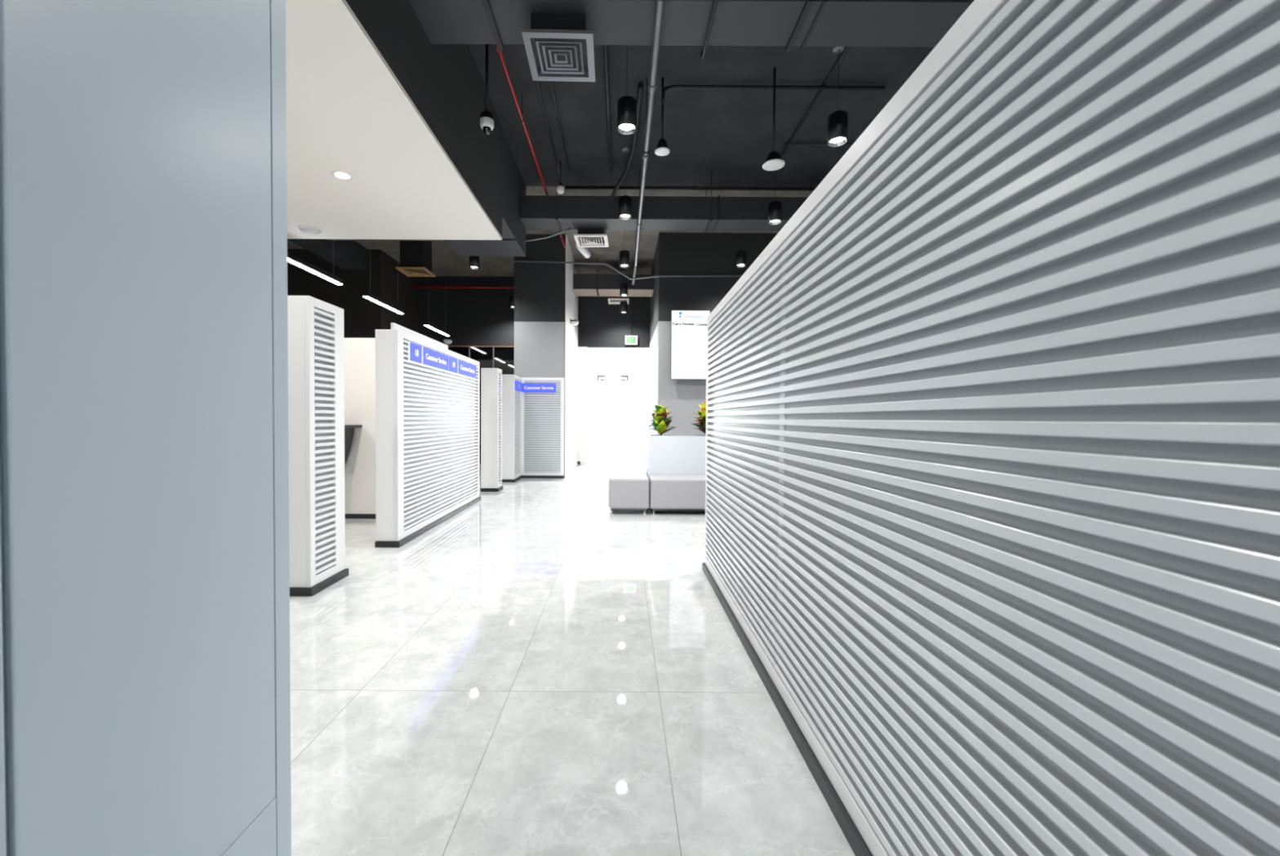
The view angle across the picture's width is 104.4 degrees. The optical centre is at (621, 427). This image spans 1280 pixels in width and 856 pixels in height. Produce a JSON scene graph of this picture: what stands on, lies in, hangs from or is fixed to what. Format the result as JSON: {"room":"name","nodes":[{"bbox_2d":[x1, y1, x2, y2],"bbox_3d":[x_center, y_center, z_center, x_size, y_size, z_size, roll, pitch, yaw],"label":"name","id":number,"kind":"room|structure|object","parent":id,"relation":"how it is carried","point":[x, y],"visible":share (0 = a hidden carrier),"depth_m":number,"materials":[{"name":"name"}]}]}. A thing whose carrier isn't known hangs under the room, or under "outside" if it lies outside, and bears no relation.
{"room":"public hall","nodes":[
{"label":"public hall","id":0,"kind":"room"},
{"bbox_2d":[287,238,368,269],"bbox_3d":[-5.330,-3.334,7.838,0.500,0.400,4.200,0,1,0],"label":"air duct","id":1,"kind":"object","parent":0,"point":[348,255],"visible":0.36,"depth_m":9.16,"materials":[{"name":"paint"}]},
{"bbox_2d":[287,248,418,337],"bbox_3d":[-6.917,-1.380,11.051,4.150,4.450,2.150,0,1,0],"label":"wall","id":2,"kind":"structure","parent":0,"point":[362,316],"depth_m":9.96,"materials":[{"name":"grey paint"}]},
{"bbox_2d":[327,239,445,240],"bbox_3d":[-5.474,-3.396,8.412,7.010,0.300,0.350,0,1,0],"label":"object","id":3,"kind":"object","parent":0,"point":[327,239],"depth_m":8.56,"materials":[{"name":"concrete"}]},
{"bbox_2d":[285,0,502,239],"bbox_3d":[-5.187,-2.114,0.360,7.600,0.030,10.800,0,1,0],"label":"ceiling","id":4,"kind":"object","parent":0,"point":[348,112],"visible":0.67,"depth_m":3.84,"materials":[{"name":"white paint"}]},
{"bbox_2d":[297,225,322,235],"bbox_3d":[-3.427,-2.156,5.460,0.230,0.060,0.230,0,1,0],"label":"smoke detector","id":5,"kind":"object","parent":4,"relation":"attached to","point":[308,230],"visible":1,"depth_m":5.41,"materials":[{"name":"white plastic"}]},
{"bbox_2d":[332,171,351,179],"bbox_3d":[-2.387,-2.154,4.240,0.148,0.004,0.148,0,1,0],"label":"recessed light","id":6,"kind":"object","parent":4,"relation":"attached to","point":[340,175],"visible":1,"depth_m":4.23,"materials":[{"name":"white plastic"}]},
{"bbox_2d":[418,275,649,348],"bbox_3d":[-1.978,-2.766,11.899,5.710,1.650,0.200,0,1,0],"label":"wall","id":7,"kind":"structure","parent":0,"point":[472,317],"depth_m":11.80,"materials":[{"name":"black paint"}]},
{"bbox_2d":[443,338,452,344],"bbox_3d":[-4.108,-2.025,11.714,0.198,0.110,0.199,0,1,0],"label":"dome camera","id":8,"kind":"object","parent":7,"relation":"attached to","point":[446,341],"visible":1,"depth_m":11.64,"materials":[{"name":"white plastic"}]},
{"bbox_2d":[448,345,514,346],"bbox_3d":[-3.113,-1.936,11.800,3.450,0.020,0.030,0,1,0],"label":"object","id":9,"kind":"object","parent":7,"relation":"attached to","point":[448,345],"visible":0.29,"depth_m":11.78,"materials":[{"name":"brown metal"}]},
{"bbox_2d":[448,346,587,463],"bbox_3d":[-2.837,-0.546,11.932,4.020,2.800,0.220,0,1,0],"label":"window","id":10,"kind":"structure","parent":7,"relation":"in","point":[504,357],"depth_m":11.82,"materials":[{"name":"clear glass"}]},
{"bbox_2d":[586,346,628,463],"bbox_3d":[-0.084,-0.530,11.926,1.485,2.800,0.092,0,1,0],"label":"door","id":11,"kind":"structure","parent":7,"relation":"in","point":[597,375],"depth_m":11.89,"materials":[{"name":"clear glass"}]},
{"bbox_2d":[514,234,565,477],"bbox_3d":[-1.502,-1.325,9.912,0.940,4.450,1.630,0,1,0],"label":"wall column","id":12,"kind":"structure","parent":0,"point":[540,288],"depth_m":9.08,"materials":[{"name":"paint"}]},
{"bbox_2d":[564,234,574,477],"bbox_3d":[-1.028,-1.322,9.902,0.012,4.450,1.650,0,1,0],"label":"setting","id":13,"kind":"object","parent":12,"relation":"attached to","point":[570,268],"visible":0.86,"depth_m":9.70,"materials":[{"name":"white paint"}]},
{"bbox_2d":[569,318,578,325],"bbox_3d":[-0.937,-2.100,9.862,0.168,0.130,0.168,0,1,0],"label":"camera","id":14,"kind":"object","parent":13,"relation":"attached to","point":[574,322],"visible":1,"depth_m":9.81,"materials":[{"name":"white plastic"}]},
{"bbox_2d":[289,462,855,855],"bbox_3d":[-1.007,1.100,3.597,16.000,0.150,17.150,0,1,0],"label":"floor","id":15,"kind":"structure","parent":0,"point":[540,669],"depth_m":1.94,"materials":[{"name":"tile"}]},
{"bbox_2d":[0,0,291,855],"bbox_3d":[-0.899,-0.131,0.009,0.160,2.450,2.422,0,1,0],"label":"wall","id":16,"kind":"structure","parent":15,"relation":"on","point":[145,685],"depth_m":0.85,"materials":[{"name":"grey paint"}]},
{"bbox_2d":[343,337,375,518],"bbox_3d":[-4.293,-0.005,5.384,4.415,1.950,0.075,0,1,0],"label":"wall","id":17,"kind":"structure","parent":15,"relation":"on","point":[359,353],"depth_m":5.36,"materials":[{"name":"white paint"}]},
{"bbox_2d":[344,424,362,464],"bbox_3d":[-3.503,0.474,5.063,1.400,1.015,0.605,0,1,0],"label":"countertop","id":18,"kind":"structure","parent":17,"relation":"attached to","point":[348,428],"depth_m":5.23,"materials":[{"name":"black"}]},
{"bbox_2d":[344,424,362,427],"bbox_3d":[-3.500,-0.018,5.053,1.400,0.030,0.605,0,1,0],"label":"countertop","id":19,"kind":"structure","parent":18,"relation":"on","point":[345,425],"depth_m":5.17,"materials":[{"name":"black"}]},
{"bbox_2d":[287,295,480,595],"bbox_3d":[-1.992,0.078,4.808,0.246,1.835,3.582,0,1,0],"label":"wall","id":20,"kind":"structure","parent":15,"relation":"on","point":[427,418],"depth_m":4.17,"materials":[{"name":"white paint"}]},
{"bbox_2d":[391,322,448,349],"bbox_3d":[-1.929,-0.869,4.824,0.028,0.058,1.300,0,1,0],"label":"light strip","id":21,"kind":"object","parent":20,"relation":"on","point":[393,326],"visible":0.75,"depth_m":4.64,"materials":[{"name":"white plastic"}]},
{"bbox_2d":[408,341,448,371],"bbox_3d":[-1.872,-0.686,4.862,0.016,0.170,0.977,0,1,0],"label":"sign","id":22,"kind":"object","parent":20,"relation":"attached to","point":[417,353],"visible":1,"depth_m":4.76,"materials":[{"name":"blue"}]},
{"bbox_2d":[448,355,475,378],"bbox_3d":[-1.871,-0.705,5.861,0.016,0.170,1.014,0,1,0],"label":"sign","id":23,"kind":"object","parent":20,"relation":"attached to","point":[456,366],"visible":1,"depth_m":5.78,"materials":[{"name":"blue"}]},
{"bbox_2d":[480,368,521,491],"bbox_3d":[-1.952,0.013,8.207,0.276,1.835,1.702,0,1,0],"label":"wall","id":24,"kind":"structure","parent":15,"relation":"on","point":[491,378],"depth_m":7.50,"materials":[{"name":"white paint"}]},
{"bbox_2d":[515,380,521,391],"bbox_3d":[-1.818,-0.740,8.728,0.014,0.153,0.480,0,1,0],"label":"sign","id":25,"kind":"object","parent":24,"relation":"attached to","point":[517,384],"visible":1,"depth_m":8.68,"materials":[{"name":"blue plastic"}]},
{"bbox_2d":[521,377,564,478],"bbox_3d":[-1.440,0.000,9.064,0.776,1.835,0.076,0,1,0],"label":"wall","id":26,"kind":"structure","parent":15,"relation":"on","point":[542,412],"depth_m":9.05,"materials":[{"name":"white metal"}]},
{"bbox_2d":[521,382,555,391],"bbox_3d":[-1.508,-0.731,9.019,0.615,0.153,0.015,0,1,0],"label":"sign","id":27,"kind":"object","parent":26,"relation":"attached to","point":[526,387],"visible":1,"depth_m":9.01,"materials":[{"name":"blue plastic"}]},
{"bbox_2d":[608,466,648,514],"bbox_3d":[0.084,0.771,6.336,0.467,0.415,1.360,0,1,0],"label":"ottoman","id":28,"kind":"object","parent":15,"relation":"on","point":[628,486],"visible":1,"depth_m":5.66,"materials":[{"name":"grey fabric"}]},
{"bbox_2d":[646,434,706,507],"bbox_3d":[1.362,0.542,6.331,2.070,0.890,0.500,0,1,0],"label":"planter","id":29,"kind":"object","parent":15,"relation":"on","point":[666,454],"visible":0.24,"depth_m":6.08,"materials":[{"name":"white"}]},
{"bbox_2d":[647,404,677,435],"bbox_3d":[0.515,-0.091,6.288,0.378,0.446,0.414,0,1,0],"label":"plant","id":30,"kind":"object","parent":29,"relation":"on","point":[660,421],"visible":0.99,"depth_m":6.23,"materials":[{"name":"green plant"}]},
{"bbox_2d":[689,399,706,434],"bbox_3d":[1.087,-0.122,6.291,0.414,0.515,0.419,1,1,19],"label":"plant","id":31,"kind":"object","parent":29,"relation":"on","point":[701,418],"visible":0.37,"depth_m":6.25,"materials":[{"name":"green plant"}]},
{"bbox_2d":[648,475,705,514],"bbox_3d":[1.161,0.787,5.861,1.668,0.415,0.410,0,1,0],"label":"ottoman","id":32,"kind":"object","parent":15,"relation":"on","point":[666,492],"visible":0.47,"depth_m":5.66,"materials":[{"name":"grey fabric"}]},
{"bbox_2d":[702,0,1279,855],"bbox_3d":[0.683,0.164,1.203,0.176,1.835,4.832,0,1,0],"label":"wall","id":33,"kind":"structure","parent":15,"relation":"on","point":[992,461],"depth_m":0.75,"materials":[{"name":"white metal"}]},
{"bbox_2d":[573,266,577,466],"bbox_3d":[-1.217,-1.349,11.276,0.350,4.450,1.100,0,1,0],"label":"wall","id":34,"kind":"structure","parent":0,"point":[575,381],"depth_m":11.36,"materials":[{"name":"white paint"}]},
{"bbox_2d":[287,44,934,276],"bbox_3d":[-0.979,-3.524,3.508,16.000,0.200,17.150,0,1,0],"label":"ceiling","id":35,"kind":"structure","parent":0,"point":[726,134],"depth_m":5.61,"materials":[{"name":"paint"}]},
{"bbox_2d":[287,239,342,284],"bbox_3d":[-3.824,-2.710,6.050,0.070,1.560,1.360,0,1,0],"label":"lamp","id":36,"kind":"object","parent":35,"relation":"hanging from","point":[292,259],"visible":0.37,"depth_m":6.16,"materials":[{"name":"black"}]},
{"bbox_2d":[287,257,342,284],"bbox_3d":[-3.828,-1.936,6.064,0.068,0.012,1.352,0,1,0],"label":"diffuser","id":37,"kind":"object","parent":36,"relation":"attached to","point":[292,260],"depth_m":6.15,"materials":[{"name":"white plastic"}]},
{"bbox_2d":[362,239,404,314],"bbox_3d":[-3.823,-2.748,8.009,0.070,1.560,1.240,0,1,0],"label":"lamp","id":38,"kind":"object","parent":35,"relation":"hanging from","point":[369,295],"visible":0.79,"depth_m":7.94,"materials":[{"name":"black"}]},
{"bbox_2d":[363,296,404,314],"bbox_3d":[-3.828,-1.974,8.024,0.068,0.012,1.232,0,1,0],"label":"diffuser","id":39,"kind":"object","parent":38,"relation":"attached to","point":[373,299],"depth_m":7.99,"materials":[{"name":"white plastic"}]},
{"bbox_2d":[395,240,435,276],"bbox_3d":[-3.681,-3.163,8.891,0.520,0.759,0.520,0,1,0],"label":"ceiling vent","id":40,"kind":"object","parent":35,"relation":"in","point":[415,256],"visible":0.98,"depth_m":8.69,"materials":[{"name":"brown paint"}]},
{"bbox_2d":[345,0,502,236],"bbox_3d":[-1.403,-2.736,0.348,0.040,1.260,10.800,0,1,0],"label":"bulkhead","id":41,"kind":"object","parent":35,"relation":"attached to","point":[444,82],"visible":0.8,"depth_m":3.91,"materials":[{"name":"grey paint"}]},
{"bbox_2d":[424,296,449,336],"bbox_3d":[-3.823,-2.792,10.309,0.070,1.560,1.240,0,1,0],"label":"lamp","id":42,"kind":"object","parent":35,"relation":"hanging from","point":[428,324],"visible":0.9,"depth_m":10.11,"materials":[{"name":"black"}]},
{"bbox_2d":[424,324,449,336],"bbox_3d":[-3.828,-2.018,10.324,0.068,0.012,1.232,0,1,0],"label":"diffuser","id":43,"kind":"object","parent":42,"relation":"attached to","point":[432,326],"depth_m":10.30,"materials":[{"name":"white plastic"}]},
{"bbox_2d":[412,285,514,288],"bbox_3d":[-3.394,-3.403,11.437,2.850,0.377,0.042,0,1,0],"label":"pipe","id":44,"kind":"object","parent":35,"relation":"hanging from","point":[413,286],"visible":0.87,"depth_m":11.42,"materials":[{"name":"metal"}]},
{"bbox_2d":[469,256,479,269],"bbox_3d":[-2.461,-3.100,8.292,0.168,0.850,0.168,0,1,0],"label":"pendant lamp","id":45,"kind":"object","parent":35,"relation":"hanging from","point":[474,261],"visible":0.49,"depth_m":8.24,"materials":[{"name":"black metal"}]},
{"bbox_2d":[445,129,525,256],"bbox_3d":[-1.859,-2.972,6.474,0.945,1.021,1.440,0,1,0],"label":"ceiling beam","id":46,"kind":"structure","parent":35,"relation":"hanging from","point":[513,231],"depth_m":6.59,"materials":[{"name":"grey paint"}]},
{"bbox_2d":[480,44,493,134],"bbox_3d":[-1.152,-2.978,4.244,0.116,0.922,0.116,0,1,0],"label":"dome camera","id":47,"kind":"object","parent":35,"relation":"hanging from","point":[486,118],"visible":0.98,"depth_m":4.23,"materials":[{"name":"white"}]},
{"bbox_2d":[509,268,514,307],"bbox_3d":[-2.461,-3.156,11.242,0.168,0.850,0.168,0,1,0],"label":"pendant lamp","id":48,"kind":"object","parent":35,"relation":"hanging from","point":[511,298],"visible":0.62,"depth_m":11.17,"materials":[{"name":"black metal"}]},
{"bbox_2d":[494,44,565,249],"bbox_3d":[-1.030,-3.310,4.838,0.039,0.280,11.800,0,1,0],"label":"pipe","id":49,"kind":"object","parent":35,"relation":"hanging from","point":[500,53],"visible":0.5,"depth_m":5.13,"materials":[{"name":"red metal"}]},
{"bbox_2d":[535,80,559,173],"bbox_3d":[-0.839,-3.425,5.185,0.023,0.023,3.100,0,1,0],"label":"conduit","id":50,"kind":"object","parent":35,"relation":"attached to","point":[536,82],"visible":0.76,"depth_m":5.57,"materials":[{"name":"black metal"}]},
{"bbox_2d":[549,80,570,173],"bbox_3d":[-0.699,-3.425,5.185,0.023,0.023,3.100,0,1,0],"label":"conduit","id":51,"kind":"object","parent":35,"relation":"attached to","point":[550,82],"visible":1,"depth_m":5.58,"materials":[{"name":"black metal"}]},
{"bbox_2d":[556,161,564,194],"bbox_3d":[-0.800,-3.273,6.489,0.099,0.414,0.099,0,1,0],"label":"smoke detector","id":52,"kind":"object","parent":35,"relation":"hanging from","point":[560,188],"visible":1,"depth_m":6.46,"materials":[{"name":"white plastic"}]},
{"bbox_2d":[575,242,591,257],"bbox_3d":[-0.598,-3.108,7.758,0.115,0.789,0.417,1,1,16],"label":"security camera","id":53,"kind":"object","parent":35,"relation":"hanging from","point":[584,251],"visible":0.59,"depth_m":7.75,"materials":[{"name":"white plastic"}]},
{"bbox_2d":[603,44,612,176],"bbox_3d":[-0.144,-3.401,5.186,0.035,0.035,3.100,0,1,0],"label":"conduit","id":54,"kind":"object","parent":35,"relation":"attached to","point":[605,46],"visible":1,"depth_m":5.18,"materials":[{"name":"black metal"}]},
{"bbox_2d":[573,257,653,297],"bbox_3d":[-0.168,-3.224,10.690,1.685,0.665,0.660,0,1,0],"label":"air duct","id":55,"kind":"object","parent":35,"relation":"hanging from","point":[598,285],"visible":1,"depth_m":10.39,"materials":[{"name":"grey paint"}]},
{"bbox_3d":[-0.121,-3.147,11.208,0.260,0.160,0.427,0,1,0],"label":"air duct","id":56,"kind":"object","parent":55,"relation":"attached to","visible":0},
{"bbox_2d":[608,296,629,304],"bbox_3d":[-0.067,-2.959,11.245,0.470,0.204,0.470,0,1,0],"label":"diffuser","id":57,"kind":"object","parent":56,"relation":"attached to","point":[613,300],"visible":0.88,"depth_m":11.09,"materials":[{"name":"white paint"}]},
{"bbox_2d":[619,267,627,296],"bbox_3d":[0.049,-3.119,10.092,0.168,0.850,0.168,0,1,0],"label":"pendant lamp","id":58,"kind":"object","parent":35,"relation":"hanging from","point":[623,286],"visible":0.85,"depth_m":10.03,"materials":[{"name":"black metal"}]},
{"bbox_2d":[619,269,627,313],"bbox_3d":[0.049,-3.091,11.243,0.168,0.950,0.168,0,1,0],"label":"pendant lamp","id":59,"kind":"object","parent":35,"relation":"hanging from","point":[623,304],"visible":0.94,"depth_m":11.18,"materials":[{"name":"black metal"}]},
{"bbox_2d":[619,249,629,267],"bbox_3d":[0.049,-3.082,8.142,0.168,0.850,0.168,0,1,0],"label":"pendant lamp","id":60,"kind":"object","parent":35,"relation":"hanging from","point":[624,255],"visible":0.8,"depth_m":8.08,"materials":[{"name":"black metal"}]},
{"bbox_2d":[618,146,631,219],"bbox_3d":[0.049,-3.044,6.163,0.168,0.850,0.168,0,1,0],"label":"pendant lamp","id":61,"kind":"object","parent":35,"relation":"hanging from","point":[624,202],"visible":1,"depth_m":6.11,"materials":[{"name":"black metal"}]},
{"bbox_2d":[609,83,643,200],"bbox_3d":[0.100,-3.246,5.845,0.203,0.407,1.824,0,1,-10],"label":"flexible hose","id":62,"kind":"object","parent":35,"relation":"hanging from","point":[640,87],"visible":0.9,"depth_m":5.90,"materials":[{"name":"black"}]},
{"bbox_2d":[617,44,636,134],"bbox_3d":[0.048,-3.007,4.283,0.168,0.850,0.168,0,1,0],"label":"pendant lamp","id":63,"kind":"object","parent":35,"relation":"hanging from","point":[626,105],"visible":0.76,"depth_m":4.23,"materials":[{"name":"black metal"}]},
{"bbox_2d":[625,296,637,344],"bbox_3d":[0.234,-2.775,11.750,0.295,1.600,0.058,0,1,0],"label":"exit sign","id":64,"kind":"object","parent":35,"relation":"hanging from","point":[629,340],"visible":0.97,"depth_m":11.73,"materials":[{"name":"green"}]},
{"bbox_2d":[631,0,664,284],"bbox_3d":[0.242,-3.054,4.292,0.077,0.755,10.700,0,1,0],"label":"pipe","id":65,"kind":"object","parent":35,"relation":"hanging from","point":[652,83],"visible":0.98,"depth_m":4.28,"materials":[{"name":"grey metal"}]},
{"bbox_2d":[654,77,670,155],"bbox_3d":[0.404,-3.078,4.892,0.149,0.728,0.149,0,1,0],"label":"ceiling speaker","id":66,"kind":"object","parent":35,"relation":"hanging from","point":[662,149],"visible":1,"depth_m":4.88,"materials":[{"name":"black metal"}]},
{"bbox_2d":[654,146,670,155],"bbox_3d":[0.402,-2.724,4.899,0.149,0.020,0.149,0,1,0],"label":"grille","id":67,"kind":"object","parent":66,"relation":"attached to","point":[660,151],"depth_m":4.87,"materials":[{"name":"white plastic"}]},
{"bbox_2d":[520,170,807,233],"bbox_3d":[2.819,-3.134,6.941,8.400,0.665,0.460,0,1,0],"label":"air duct","id":68,"kind":"object","parent":35,"relation":"hanging from","point":[560,212],"visible":0.38,"depth_m":6.75,"materials":[{"name":"black metal"}]},
{"bbox_2d":[522,227,571,241],"bbox_3d":[-1.052,-2.723,6.998,0.674,0.237,0.026,0,1,-9],"label":"cable","id":69,"kind":"object","parent":68,"relation":"hanging from","point":[569,228],"visible":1,"depth_m":6.99,"materials":[{"name":"grey metal"}]},
{"bbox_2d":[573,228,608,247],"bbox_3d":[-0.438,-2.860,7.277,0.484,0.254,0.484,0,1,0],"label":"diffuser","id":70,"kind":"object","parent":68,"relation":"attached to","point":[585,237],"visible":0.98,"depth_m":7.23,"materials":[{"name":"white paint"}]},
{"bbox_2d":[564,177,816,191],"bbox_3d":[1.371,-3.386,6.886,4.300,0.177,0.042,0,1,0],"label":"conduit","id":71,"kind":"object","parent":35,"relation":"hanging from","point":[567,187],"visible":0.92,"depth_m":6.87,"materials":[{"name":"black metal"}]},
{"bbox_2d":[408,0,974,53],"bbox_3d":[2.819,-3.066,3.406,8.400,0.665,0.450,0,1,0],"label":"ceiling beam","id":72,"kind":"structure","parent":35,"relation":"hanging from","point":[789,24],"depth_m":3.38,"materials":[{"name":"grey paint"}]},
{"bbox_2d":[521,13,595,82],"bbox_3d":[-0.428,-2.696,3.509,0.479,0.170,0.479,0,1,0],"label":"diffuser","id":73,"kind":"object","parent":72,"relation":"attached to","point":[561,42],"visible":1,"depth_m":3.44,"materials":[{"name":"grey metal"}]},
{"bbox_2d":[700,0,717,59],"bbox_3d":[0.604,-3.066,3.328,0.029,0.690,0.772,0,1,0],"label":"conduit","id":74,"kind":"object","parent":35,"relation":"hanging from","point":[714,4],"visible":1,"depth_m":3.40,"materials":[{"name":"black metal"}]},
{"bbox_2d":[735,243,746,267],"bbox_3d":[1.949,-3.069,8.092,0.168,0.850,0.168,0,1,0],"label":"pendant lamp","id":75,"kind":"object","parent":35,"relation":"hanging from","point":[740,255],"visible":0.81,"depth_m":8.03,"materials":[{"name":"black metal"}]},
{"bbox_2d":[661,84,885,104],"bbox_3d":[1.504,-3.293,4.912,2.233,0.220,0.085,0,1,0],"label":"conduit","id":76,"kind":"object","parent":35,"relation":"attached to","point":[672,86],"visible":1,"depth_m":4.92,"materials":[{"name":"black metal"}]},
{"bbox_2d":[762,66,785,170],"bbox_3d":[1.458,-2.969,4.744,0.209,0.928,0.209,0,1,0],"label":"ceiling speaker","id":77,"kind":"object","parent":35,"relation":"hanging from","point":[774,162],"visible":1,"depth_m":4.73,"materials":[{"name":"black metal"}]},
{"bbox_2d":[762,158,785,170],"bbox_3d":[1.455,-2.515,4.752,0.209,0.020,0.209,0,1,0],"label":"grille","id":78,"kind":"object","parent":77,"relation":"attached to","point":[770,164],"depth_m":4.72,"materials":[{"name":"white plastic"}]},
{"bbox_2d":[768,175,782,225],"bbox_3d":[1.949,-3.034,6.293,0.168,0.850,0.168,0,1,0],"label":"pendant lamp","id":79,"kind":"object","parent":35,"relation":"hanging from","point":[775,208],"visible":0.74,"depth_m":6.24,"materials":[{"name":"black metal"}]},
{"bbox_2d":[769,46,849,173],"bbox_3d":[2.021,-3.387,3.575,0.031,0.031,6.280,0,1,0],"label":"conduit","id":80,"kind":"object","parent":35,"relation":"attached to","point":[846,48],"visible":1,"depth_m":5.16,"materials":[{"name":"black metal"}]},
{"bbox_2d":[782,142,853,145],"bbox_3d":[3.086,-3.417,5.985,2.270,0.021,0.021,0,1,0],"label":"conduit","id":81,"kind":"object","parent":35,"relation":"attached to","point":[784,144],"visible":0.34,"depth_m":5.98,"materials":[{"name":"black metal"}]},
{"bbox_2d":[827,46,848,146],"bbox_3d":[1.948,-2.999,4.463,0.168,0.850,0.168,0,1,0],"label":"pendant lamp","id":82,"kind":"object","parent":35,"relation":"hanging from","point":[837,121],"visible":0.97,"depth_m":4.42,"materials":[{"name":"black metal"}]},
{"bbox_2d":[648,232,777,434],"bbox_3d":[3.836,-1.304,10.552,6.345,4.450,3.150,0,1,0],"label":"wall","id":83,"kind":"structure","parent":0,"point":[676,253],"depth_m":8.96,"materials":[{"name":"paint"}]},
{"bbox_2d":[512,259,742,279],"bbox_3d":[0.517,-2.854,8.952,5.002,0.361,0.084,0,1,1],"label":"conduit","id":84,"kind":"object","parent":83,"relation":"attached to","point":[513,260],"visible":0.88,"depth_m":8.97,"materials":[{"name":"grey metal"}]},
{"bbox_2d":[670,310,710,379],"bbox_3d":[1.228,-1.479,8.901,0.693,1.230,0.144,0,1,0],"label":"display","id":85,"kind":"object","parent":83,"relation":"attached to","point":[688,327],"visible":0.94,"depth_m":8.83,"materials":[{"name":"white"}]},
{"label":"outside","id":86,"kind":"structure","parent":0,"visible":0},
{"bbox_2d":[586,431,648,462],"bbox_3d":[-0.004,0.651,27.017,28.000,0.100,29.700,0,1,0],"label":"ground","id":87,"kind":"structure","parent":86,"point":[593,455],"depth_m":15.81,"materials":[{"name":"white"}]},
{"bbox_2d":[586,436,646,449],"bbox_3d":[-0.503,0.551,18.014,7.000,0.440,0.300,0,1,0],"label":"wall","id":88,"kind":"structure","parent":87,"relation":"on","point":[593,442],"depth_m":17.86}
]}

